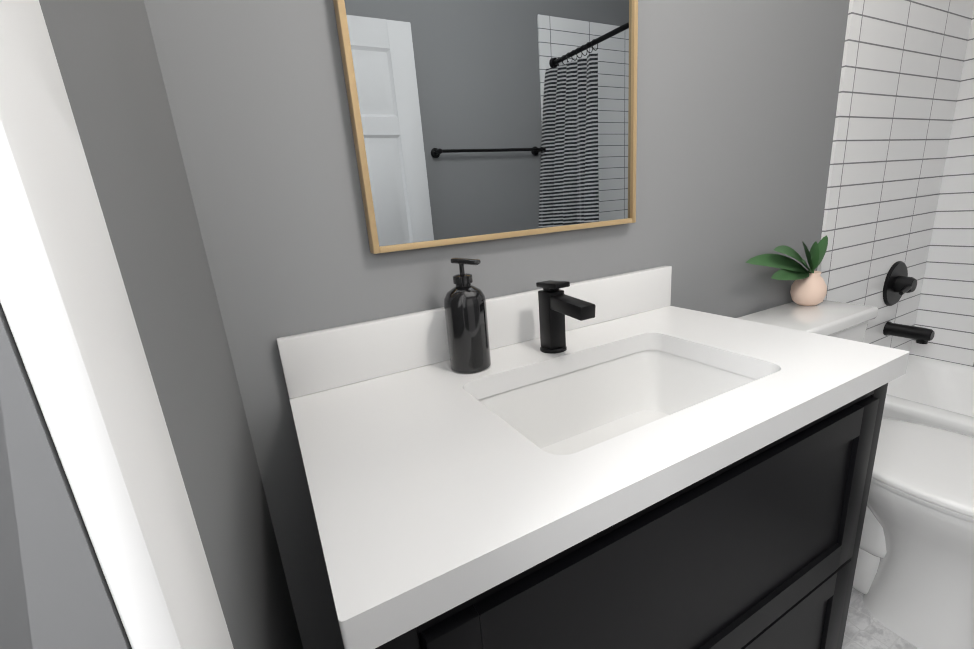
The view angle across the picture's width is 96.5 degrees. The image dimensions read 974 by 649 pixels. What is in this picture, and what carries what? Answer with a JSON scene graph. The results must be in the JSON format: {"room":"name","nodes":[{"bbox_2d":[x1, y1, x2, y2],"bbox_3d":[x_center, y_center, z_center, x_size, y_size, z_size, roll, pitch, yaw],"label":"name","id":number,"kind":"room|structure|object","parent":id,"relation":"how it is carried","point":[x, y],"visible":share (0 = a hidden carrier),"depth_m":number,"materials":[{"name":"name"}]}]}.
{"room":"bathroom","nodes":[
{"label":"bathroom","id":0,"kind":"room"},
{"bbox_2d":[0,0,302,648],"bbox_3d":[-0.123,-0.242,-0.129,0.100,2.890,1.600,-12,17,-26],"label":"wall","id":1,"kind":"structure","parent":0,"point":[55,592],"depth_m":0.31,"materials":[{"name":"grey paint"}]},
{"bbox_2d":[0,0,233,648],"bbox_3d":[0.085,0.152,-0.245,0.015,2.160,1.048,-12,17,-26],"label":"door frame","id":2,"kind":"structure","parent":1,"relation":"attached to","point":[66,305],"depth_m":0.15,"materials":[{"name":"white"}]},
{"bbox_2d":[144,0,849,648],"bbox_3d":[0.274,-0.580,0.996,3.745,2.890,0.100,-12,17,-26],"label":"wall","id":3,"kind":"structure","parent":0,"point":[736,110],"depth_m":0.83,"materials":[{"name":"grey paint"}]},
{"bbox_2d":[333,0,637,253],"bbox_3d":[0.040,-0.566,0.795,0.620,0.795,0.028,-12,17,-26],"label":"mirror","id":4,"kind":"object","parent":3,"relation":"attached to","point":[477,120],"visible":1,"depth_m":0.81,"materials":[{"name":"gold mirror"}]},
{"bbox_2d":[817,0,973,354],"bbox_3d":[1.504,-0.491,1.620,0.870,2.200,0.010,-12,17,-26],"label":"wall tile","id":5,"kind":"structure","parent":3,"relation":"attached to","point":[902,68],"depth_m":1.55,"materials":[{"name":"white tile"}]},
{"bbox_2d":[883,261,916,305],"bbox_3d":[1.674,-0.159,1.743,0.193,0.184,0.067,-12,17,-26],"label":"shower valve","id":6,"kind":"object","parent":5,"relation":"attached to","point":[898,283],"visible":1,"depth_m":1.74,"materials":[{"name":"black metal"}]},
{"bbox_2d":[883,321,934,343],"bbox_3d":[1.711,0.033,1.763,0.060,0.066,0.142,-12,17,-26],"label":"tub spout","id":7,"kind":"object","parent":5,"relation":"attached to","point":[920,335],"visible":1,"depth_m":1.74,"materials":[{"name":"black metal"}]},
{"bbox_2d":[842,588,918,648],"bbox_3d":[0.787,1.001,0.647,3.745,0.050,1.800,-12,17,-26],"label":"floor","id":8,"kind":"structure","parent":0,"point":[865,628],"depth_m":1.15,"materials":[{"name":"stone"}]},
{"bbox_2d":[277,266,909,648],"bbox_3d":[0.211,0.439,0.840,0.932,1.020,0.504,-12,17,-26],"label":"bathroom vanity","id":9,"kind":"object","parent":8,"relation":"on","point":[633,460],"visible":1,"depth_m":0.61,"materials":[{"name":"black"}]},
{"bbox_2d":[444,257,490,372],"bbox_3d":[-0.038,-0.019,0.797,0.077,0.206,0.077,-12,17,-26],"label":"soap dispenser","id":10,"kind":"object","parent":9,"relation":"on","point":[465,310],"visible":1,"depth_m":0.77,"materials":[{"name":"black"}]},
{"bbox_2d":[737,300,973,648],"bbox_3d":[1.093,0.398,1.172,0.434,0.788,0.730,-12,17,-26],"label":"toilet","id":11,"kind":"object","parent":8,"relation":"on","point":[913,582],"visible":0.6,"depth_m":1.09,"materials":[{"name":"white ceramic"}]},
{"bbox_2d":[745,235,827,305],"bbox_3d":[0.876,-0.138,1.287,0.412,0.216,0.105,-12,17,-26],"label":"potted plant","id":12,"kind":"object","parent":11,"relation":"on","point":[809,287],"visible":1,"depth_m":1.32,"materials":[{"name":"green plant"}]},
{"bbox_2d":[882,355,973,436],"bbox_3d":[2.046,0.526,1.224,0.622,0.365,1.576,-12,17,-26],"label":"bathtub","id":13,"kind":"object","parent":8,"relation":"on","point":[931,392],"visible":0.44,"depth_m":1.81,"materials":[{"name":"white ceramic"}]},
{"bbox_3d":[2.275,-0.760,1.056,0.100,2.890,1.600,-12,17,-26],"label":"wall","id":14,"kind":"structure","parent":0,"visible":0},
{"bbox_2d":[910,10,973,366],"bbox_3d":[2.254,-0.417,1.122,0.010,2.200,1.580,-12,17,-26],"label":"wall tile","id":15,"kind":"structure","parent":14,"relation":"attached to","point":[945,313],"depth_m":1.80,"materials":[{"name":"white tile"}]}
]}

